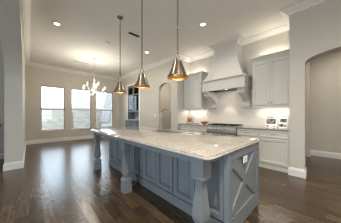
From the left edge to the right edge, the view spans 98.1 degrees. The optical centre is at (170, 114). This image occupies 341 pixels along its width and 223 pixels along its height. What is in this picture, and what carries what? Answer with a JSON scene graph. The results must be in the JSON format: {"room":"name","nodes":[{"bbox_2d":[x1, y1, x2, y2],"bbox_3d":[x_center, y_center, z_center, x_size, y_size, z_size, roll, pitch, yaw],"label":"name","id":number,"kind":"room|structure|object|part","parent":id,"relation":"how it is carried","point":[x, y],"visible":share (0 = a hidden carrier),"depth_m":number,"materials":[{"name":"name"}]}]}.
{"room":"kitchen","nodes":[
{"label":"kitchen","id":0,"kind":"room"},
{"bbox_2d":[0,37,3,152],"bbox_3d":[-2.376,-0.480,-0.993,3.990,3.480,11.240,0,0,-44],"label":"wall","id":1,"kind":"structure","parent":0,"point":[1,50],"depth_m":4.23,"materials":[{"name":"paint"}]},
{"bbox_2d":[0,135,102,170],"bbox_3d":[-4.718,1.175,5.225,3.277,0.170,8.262,0,0,16],"label":"baseboard","id":2,"kind":"structure","parent":1,"relation":"attached to","point":[19,164],"depth_m":6.34,"materials":[{"name":"white paint"}]},
{"bbox_2d":[0,0,25,162],"bbox_3d":[-1.658,-0.480,1.355,0.290,3.480,13.250,0,0,-44],"label":"wall","id":3,"kind":"structure","parent":0,"point":[11,29],"depth_m":3.38,"materials":[{"name":"paint"}]},
{"bbox_2d":[26,65,118,140],"bbox_3d":[-4.766,-0.480,7.683,4.520,3.480,0.200,0,0,-44],"label":"wall","id":4,"kind":"structure","parent":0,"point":[36,77],"depth_m":7.10,"materials":[{"name":"paint"}]},
{"bbox_2d":[40,85,64,131],"bbox_3d":[-5.493,-0.296,6.935,0.923,2.067,0.180,0,0,-44],"label":"window","id":5,"kind":"structure","parent":4,"relation":"attached to","point":[41,85],"depth_m":6.88,"materials":[{"name":"white plastic"}]},
{"bbox_2d":[71,89,91,129],"bbox_3d":[-4.657,-0.296,7.732,0.933,2.067,0.180,0,0,-44],"label":"window","id":6,"kind":"structure","parent":4,"relation":"attached to","point":[71,89],"depth_m":7.78,"materials":[{"name":"white plastic"}]},
{"bbox_2d":[96,91,111,127],"bbox_3d":[-3.812,-0.296,8.537,0.980,2.067,0.180,0,0,-44],"label":"window","id":7,"kind":"structure","parent":4,"relation":"attached to","point":[96,91],"depth_m":8.71,"materials":[{"name":"white plastic"}]},
{"bbox_2d":[119,58,179,129],"bbox_3d":[-1.405,-0.480,7.330,0.140,3.480,4.950,0,0,-44],"label":"wall","id":8,"kind":"structure","parent":0,"point":[150,98],"depth_m":6.49,"materials":[{"name":"paint"}]},
{"bbox_2d":[127,83,139,125],"bbox_3d":[-1.983,-0.210,7.821,0.020,2.940,1.380,0,0,-44],"label":"trim","id":9,"kind":"structure","parent":8,"relation":"attached to","point":[132,83],"depth_m":7.84,"materials":[{"name":"white paint"}]},
{"bbox_2d":[0,0,301,77],"bbox_3d":[-0.091,-2.320,2.849,12.600,0.200,13.850,0,0,-44],"label":"ceiling","id":10,"kind":"structure","parent":0,"point":[85,29],"depth_m":3.80,"materials":[{"name":"paint"}]},
{"bbox_2d":[82,58,105,95],"bbox_3d":[-3.001,-1.488,5.816,0.858,1.462,0.894,0,0,-44],"label":"chandelier","id":11,"kind":"object","parent":10,"relation":"hanging from","point":[94,85],"visible":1,"depth_m":5.79,"materials":[{"name":"silver metal"}]},
{"bbox_2d":[113,15,126,92],"bbox_3d":[-1.142,-1.365,3.352,0.298,1.707,0.301,0,0,-44],"label":"pendant light","id":12,"kind":"object","parent":10,"relation":"hanging from","point":[119,88],"visible":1,"depth_m":3.34,"materials":[{"name":"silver metal"}]},
{"bbox_3d":[-1.143,-0.623,3.359,0.290,0.222,0.290,0,0,-44],"label":"lamp shade","id":13,"kind":"part","parent":12,"relation":"part of","materials":[{"name":"gold metal"}]},
{"bbox_3d":[-1.143,-1.512,3.359,0.025,1.319,0.025,0,0,1],"label":"chain","id":14,"kind":"part","parent":12,"relation":"part of","materials":[{"name":"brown metal"}]},
{"bbox_2d":[133,0,149,87],"bbox_3d":[-0.521,-1.365,2.700,0.298,1.707,0.301,0,0,-44],"label":"pendant light","id":15,"kind":"object","parent":10,"relation":"hanging from","point":[141,82],"visible":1,"depth_m":2.70,"materials":[{"name":"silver metal"}]},
{"bbox_3d":[-0.522,-0.623,2.707,0.290,0.222,0.290,0,0,-44],"label":"lamp shade","id":16,"kind":"part","parent":15,"relation":"part of","materials":[{"name":"gold metal"}]},
{"bbox_3d":[-0.522,-1.512,2.707,0.025,1.319,0.025,0,0,1],"label":"chain","id":17,"kind":"part","parent":15,"relation":"part of","materials":[{"name":"brown metal"}]},
{"bbox_2d":[167,0,187,80],"bbox_3d":[0.100,-1.365,2.049,0.298,1.707,0.301,0,0,-44],"label":"pendant light","id":18,"kind":"object","parent":10,"relation":"hanging from","point":[177,72],"visible":1,"depth_m":1.99,"materials":[{"name":"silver metal"}]},
{"bbox_3d":[0.099,-0.623,2.056,0.290,0.222,0.290,0,0,-44],"label":"lamp shade","id":19,"kind":"part","parent":18,"relation":"part of","materials":[{"name":"gold metal"}]},
{"bbox_2d":[0,137,340,222],"bbox_3d":[-0.091,1.310,2.849,12.200,0.100,13.650,0,0,-44],"label":"floor","id":20,"kind":"structure","parent":0,"point":[58,182],"depth_m":2.38,"materials":[{"name":"brown wood"}]},
{"bbox_2d":[125,86,138,126],"bbox_3d":[-1.882,-0.150,7.918,0.640,2.820,1.156,0,0,-44],"label":"hutch","id":21,"kind":"object","parent":20,"relation":"on","point":[133,93],"visible":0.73,"depth_m":7.89,"materials":[{"name":"paint"}]},
{"bbox_3d":[-2.284,0.730,7.934,0.020,0.820,0.558,0,0,-44],"label":"door","id":22,"kind":"part","parent":21,"relation":"part of","materials":[{"name":"paint"}]},
{"bbox_3d":[-2.163,-0.850,8.049,0.024,1.360,0.562,0,0,-44],"label":"glass door","id":23,"kind":"part","parent":21,"relation":"part of","materials":[{"name":"paint"}]},
{"bbox_3d":[-2.163,-0.845,8.049,0.004,1.230,0.442,0,0,-44],"label":"glass","id":24,"kind":"part","parent":21,"relation":"part of","materials":[{"name":"clear glass"}]},
{"bbox_3d":[-1.764,-0.850,7.630,0.024,1.360,0.562,0,0,-44],"label":"glass door","id":25,"kind":"part","parent":21,"relation":"part of","materials":[{"name":"paint"}]},
{"bbox_3d":[-1.764,-0.845,7.630,0.004,1.230,0.442,0,0,-44],"label":"glass","id":26,"kind":"part","parent":21,"relation":"part of","materials":[{"name":"clear glass"}]},
{"bbox_2d":[93,131,258,222],"bbox_3d":[-0.281,0.820,2.816,1.301,0.880,3.135,0,0,-44],"label":"kitchen island","id":27,"kind":"object","parent":20,"relation":"on","point":[224,189],"visible":0.7,"depth_m":1.89,"materials":[{"name":"paint"}]},
{"bbox_3d":[-1.715,0.820,3.477,0.136,0.880,0.136,0,0,-44],"label":"leg","id":28,"kind":"part","parent":27,"relation":"part of","materials":[{"name":"paint"}]},
{"bbox_3d":[-1.404,0.755,3.606,0.042,0.710,0.364,0,0,-44],"label":"panel","id":29,"kind":"part","parent":27,"relation":"part of","materials":[{"name":"paint"}]},
{"bbox_3d":[-1.140,0.755,3.330,0.042,0.710,0.364,0,0,-44],"label":"panel","id":30,"kind":"part","parent":27,"relation":"part of","materials":[{"name":"paint"}]},
{"bbox_3d":[-0.729,0.820,2.442,0.136,0.880,0.136,0,0,-44],"label":"leg","id":31,"kind":"part","parent":27,"relation":"part of","materials":[{"name":"paint"}]},
{"bbox_3d":[-0.877,0.755,3.054,0.042,0.710,0.364,0,0,-44],"label":"panel","id":32,"kind":"part","parent":27,"relation":"part of","materials":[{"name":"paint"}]},
{"bbox_3d":[-0.613,0.755,2.777,0.042,0.710,0.364,0,0,-44],"label":"panel","id":33,"kind":"part","parent":27,"relation":"part of","materials":[{"name":"paint"}]},
{"bbox_3d":[-0.350,0.755,2.501,0.042,0.710,0.364,0,0,-44],"label":"panel","id":34,"kind":"part","parent":27,"relation":"part of","materials":[{"name":"paint"}]},
{"bbox_3d":[-0.086,0.755,2.224,0.042,0.710,0.364,0,0,-44],"label":"panel","id":35,"kind":"part","parent":27,"relation":"part of","materials":[{"name":"paint"}]},
{"bbox_3d":[-0.479,1.195,2.641,0.035,0.130,3.115,0,0,-44],"label":"baseboard","id":36,"kind":"part","parent":27,"relation":"part of","materials":[{"name":"paint"}]},
{"bbox_2d":[90,126,259,160],"bbox_3d":[-0.324,0.357,2.855,1.380,0.045,3.290,0,0,-44],"label":"island countertop","id":37,"kind":"structure","parent":27,"relation":"on","point":[199,145],"depth_m":1.94,"materials":[{"name":"stone"}]},
{"bbox_2d":[160,108,170,128],"bbox_3d":[-0.128,0.090,3.432,0.130,0.490,0.294,0,0,-44],"label":"faucet","id":38,"kind":"object","parent":37,"relation":"on","point":[164,108],"visible":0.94,"depth_m":3.46,"materials":[{"name":"silver metal"}]},
{"bbox_3d":[0.177,0.755,1.948,0.042,0.710,0.364,0,0,-44],"label":"panel","id":39,"kind":"part","parent":27,"relation":"part of","materials":[{"name":"paint"}]},
{"bbox_3d":[0.284,0.820,1.379,0.136,0.880,0.136,0,0,-44],"label":"leg","id":40,"kind":"part","parent":27,"relation":"part of","materials":[{"name":"paint"}]},
{"bbox_3d":[0.441,0.755,1.671,0.042,0.710,0.364,0,0,-44],"label":"panel","id":41,"kind":"part","parent":27,"relation":"part of","materials":[{"name":"paint"}]},
{"bbox_3d":[0.908,0.820,1.818,0.957,0.880,0.050,0,0,-44],"label":"frame","id":42,"kind":"part","parent":27,"relation":"part of","materials":[{"name":"paint"}]},
{"bbox_2d":[243,155,246,163],"bbox_3d":[0.891,0.525,1.761,0.120,0.080,0.010,0,0,-44],"label":"outlet","id":43,"kind":"object","parent":27,"relation":"attached to","point":[245,156],"visible":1,"depth_m":1.75,"materials":[{"name":"white plastic"}]},
{"bbox_2d":[180,124,191,130],"bbox_3d":[0.742,0.805,5.516,0.644,0.909,0.598,0,0,-44],"label":"base cabinet","id":44,"kind":"object","parent":20,"relation":"on","point":[182,127],"visible":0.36,"depth_m":5.29,"materials":[{"name":"paint"}]},
{"bbox_2d":[180,123,207,125],"bbox_3d":[0.951,0.335,5.308,0.631,0.030,1.217,0,0,-44],"label":"countertop","id":45,"kind":"structure","parent":44,"relation":"on","point":[198,124],"depth_m":5.09,"materials":[{"name":"grey stone"}]},
{"bbox_2d":[187,116,193,122],"bbox_3d":[0.758,0.189,5.723,0.074,0.267,0.300,0,0,-44],"label":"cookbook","id":46,"kind":"object","parent":45,"relation":"on","point":[189,118],"visible":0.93,"depth_m":5.71,"materials":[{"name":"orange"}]},
{"bbox_2d":[192,125,205,132],"bbox_3d":[1.157,0.805,5.081,0.644,0.909,0.601,0,0,-44],"label":"base cabinet","id":47,"kind":"object","parent":20,"relation":"on","point":[195,128],"visible":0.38,"depth_m":4.90,"materials":[{"name":"paint"}]},
{"bbox_2d":[206,123,243,135],"bbox_3d":[1.644,0.768,4.495,0.748,0.984,0.910,0,0,-44],"label":"range","id":48,"kind":"object","parent":20,"relation":"on","point":[215,128],"visible":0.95,"depth_m":4.26,"materials":[{"name":"silver metal"}]},
{"bbox_3d":[1.435,0.800,4.296,0.035,0.600,0.890,0,0,-44],"label":"oven door","id":49,"kind":"part","parent":48,"relation":"part of","materials":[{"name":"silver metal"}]},
{"bbox_3d":[1.429,0.415,4.291,0.050,0.150,0.910,0,0,-44],"label":"control panel","id":50,"kind":"part","parent":48,"relation":"part of","materials":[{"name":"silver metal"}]},
{"bbox_2d":[206,125,243,127],"bbox_3d":[1.663,0.328,4.513,0.695,0.025,0.910,0,0,-44],"label":"cooktop","id":51,"kind":"object","parent":48,"relation":"in","point":[207,126],"depth_m":4.25,"materials":[{"name":"silver metal"}]},
{"bbox_2d":[237,128,259,162],"bbox_3d":[2.180,0.805,4.007,0.644,0.909,0.529,0,0,-44],"label":"base cabinet","id":52,"kind":"object","parent":20,"relation":"on","point":[254,133],"visible":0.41,"depth_m":3.78,"materials":[{"name":"paint"}]},
{"bbox_3d":[1.976,0.450,3.812,0.020,0.160,0.499,0,0,-44],"label":"drawer","id":53,"kind":"part","parent":52,"relation":"part of","materials":[{"name":"paint"}]},
{"bbox_2d":[259,129,288,172],"bbox_3d":[2.570,0.805,3.598,0.644,0.909,0.596,0,0,-44],"label":"base cabinet","id":54,"kind":"object","parent":20,"relation":"on","point":[273,144],"visible":0.93,"depth_m":3.39,"materials":[{"name":"paint"}]},
{"bbox_2d":[236,126,288,130],"bbox_3d":[2.390,0.335,3.798,0.631,0.030,1.122,0,0,-44],"label":"countertop","id":55,"kind":"structure","parent":54,"relation":"on","point":[245,127],"depth_m":3.63,"materials":[{"name":"grey stone"}]},
{"bbox_2d":[265,116,276,127],"bbox_3d":[2.604,0.172,3.836,0.064,0.295,0.240,0,0,-44],"label":"flyer","id":56,"kind":"object","parent":55,"relation":"on","point":[271,121],"visible":0.96,"depth_m":3.83,"materials":[{"name":"white paper"}]},
{"bbox_2d":[266,118,275,123],"bbox_3d":[2.604,0.160,3.836,0.030,0.141,0.206,0,0,-44],"label":"print","id":57,"kind":"object","parent":56,"relation":"attached to","point":[268,120],"depth_m":3.84},
{"bbox_2d":[279,117,287,127],"bbox_3d":[2.778,0.187,3.649,0.058,0.265,0.170,0,0,-44],"label":"flyer","id":58,"kind":"object","parent":55,"relation":"on","point":[283,121],"visible":0.93,"depth_m":3.65,"materials":[{"name":"white paper"}]},
{"bbox_3d":[2.365,0.450,3.403,0.020,0.160,0.566,0,0,-44],"label":"drawer","id":59,"kind":"part","parent":54,"relation":"part of","materials":[{"name":"paint"}]},
{"bbox_3d":[2.365,0.845,3.403,0.020,0.580,0.562,0,0,-44],"label":"door","id":60,"kind":"part","parent":54,"relation":"part of","materials":[{"name":"paint"}]},
{"bbox_2d":[161,31,288,128],"bbox_3d":[1.331,-0.480,5.640,1.490,3.480,5.271,0,0,-44],"label":"wall","id":61,"kind":"structure","parent":0,"point":[278,42],"depth_m":5.37,"materials":[{"name":"paint"}]},
{"bbox_2d":[184,71,207,109],"bbox_3d":[0.920,-0.845,5.501,0.412,1.320,0.875,0,0,-44],"label":"upper cabinet","id":62,"kind":"object","parent":61,"relation":"attached to","point":[194,98],"visible":0.94,"depth_m":5.36,"materials":[{"name":"paint"}]},
{"bbox_3d":[0.659,-0.805,5.570,0.020,1.110,0.381,0,0,-44],"label":"door","id":63,"kind":"part","parent":62,"relation":"part of","materials":[{"name":"paint"}]},
{"bbox_3d":[0.925,-0.805,5.291,0.020,1.110,0.381,0,0,-44],"label":"door","id":64,"kind":"part","parent":62,"relation":"part of","materials":[{"name":"paint"}]},
{"bbox_3d":[0.919,-1.448,5.501,0.411,0.115,0.875,0,0,-44],"label":"crown","id":65,"kind":"part","parent":62,"relation":"part of","materials":[{"name":"paint"}]},
{"bbox_2d":[200,34,251,108],"bbox_3d":[1.688,-1.220,4.551,0.633,2.000,1.410,0,0,-44],"label":"range hood","id":66,"kind":"object","parent":61,"relation":"attached to","point":[228,71],"visible":0.99,"depth_m":4.36,"materials":[{"name":"paint"}]},
{"bbox_3d":[1.684,-1.044,4.547,0.622,0.079,1.410,0,0,-44],"label":"mantle moulding","id":67,"kind":"part","parent":66,"relation":"part of","materials":[{"name":"paint"}]},
{"bbox_3d":[1.736,-2.160,4.597,0.500,0.120,0.990,0,0,-44],"label":"crown","id":68,"kind":"part","parent":66,"relation":"part of","materials":[{"name":"paint"}]},
{"bbox_2d":[189,89,288,127],"bbox_3d":[1.889,-0.310,4.791,0.010,1.260,3.266,0,0,-44],"label":"wall tile","id":69,"kind":"structure","parent":61,"relation":"attached to","point":[230,110],"depth_m":4.65,"materials":[{"name":"white tile"}]},
{"bbox_2d":[248,49,288,107],"bbox_3d":[2.550,-0.845,3.790,0.412,1.320,0.901,0,0,-44],"label":"upper cabinet","id":70,"kind":"object","parent":61,"relation":"attached to","point":[270,72],"visible":0.93,"depth_m":3.64,"materials":[{"name":"paint"}]},
{"bbox_3d":[2.337,-0.805,3.810,0.020,1.110,0.394,0,0,-44],"label":"door","id":71,"kind":"part","parent":70,"relation":"part of","materials":[{"name":"paint"}]},
{"bbox_3d":[2.550,-1.448,3.790,0.411,0.115,0.901,0,0,-44],"label":"crown","id":72,"kind":"part","parent":70,"relation":"part of","materials":[{"name":"paint"}]},
{"bbox_3d":[2.488,-0.203,3.680,0.020,0.035,0.826,0,0,-44],"label":"light rail","id":73,"kind":"part","parent":70,"relation":"part of","materials":[{"name":"paint"}]},
{"bbox_3d":[2.611,-0.805,3.522,0.020,1.110,0.394,0,0,-44],"label":"door","id":74,"kind":"part","parent":70,"relation":"part of","materials":[{"name":"paint"}]},
{"bbox_2d":[289,0,340,169],"bbox_3d":[4.330,-0.480,1.385,0.240,3.480,5.030,0,0,-44],"label":"wall","id":75,"kind":"structure","parent":0,"point":[315,31],"depth_m":2.98,"materials":[{"name":"paint"}]},
{"bbox_2d":[20,0,327,80],"bbox_3d":[0.184,-2.160,3.111,4.800,0.120,13.250,0,0,-44],"label":"trim","id":76,"kind":"structure","parent":75,"relation":"attached to","point":[25,4],"depth_m":4.12,"materials":[{"name":"white paint"}]},
{"bbox_2d":[288,167,306,178],"bbox_3d":[2.671,1.175,3.112,0.260,0.170,0.280,0,0,-44],"label":"baseboard","id":77,"kind":"structure","parent":75,"relation":"attached to","point":[292,171],"depth_m":3.02,"materials":[{"name":"white paint"}]},
{"bbox_2d":[306,51,340,156],"bbox_3d":[5.260,-0.480,2.271,2.330,3.480,5.030,0,0,-44],"label":"wall","id":78,"kind":"structure","parent":0,"point":[323,73],"depth_m":4.43,"materials":[{"name":"paint"}]},
{"bbox_2d":[310,150,340,158],"bbox_3d":[5.961,1.175,2.804,0.300,0.170,4.835,0,0,-44],"label":"baseboard","id":79,"kind":"structure","parent":78,"relation":"attached to","point":[312,152],"depth_m":4.41,"materials":[{"name":"white paint"}]},
{"label":"outside","id":80,"kind":"structure","parent":0,"visible":0},
{"bbox_3d":[-34.133,1.585,35.815,120.000,0.050,81.050,0,0,-44],"label":"ground","id":81,"kind":"structure","parent":80,"visible":0},
{"bbox_2d":[42,107,101,129],"bbox_3d":[-6.867,0.510,13.003,20.000,2.100,0.380,0,0,-44],"label":"wall","id":82,"kind":"structure","parent":81,"relation":"on","point":[51,119],"depth_m":11.41,"materials":[{"name":"stone"}]},
{"bbox_2d":[72,98,102,108],"bbox_3d":[-13.396,-0.590,23.840,5.100,4.300,5.800,0,0,-44],"label":"neighbor house","id":83,"kind":"structure","parent":81,"relation":"on","point":[84,103],"depth_m":22.29,"materials":[{"name":"paint"}]},
{"bbox_2d":[100,93,110,126],"bbox_3d":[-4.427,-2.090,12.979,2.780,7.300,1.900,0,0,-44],"label":"gabled house","id":84,"kind":"structure","parent":81,"relation":"on","point":[105,118],"depth_m":12.15,"materials":[{"name":"blue"}]}
]}

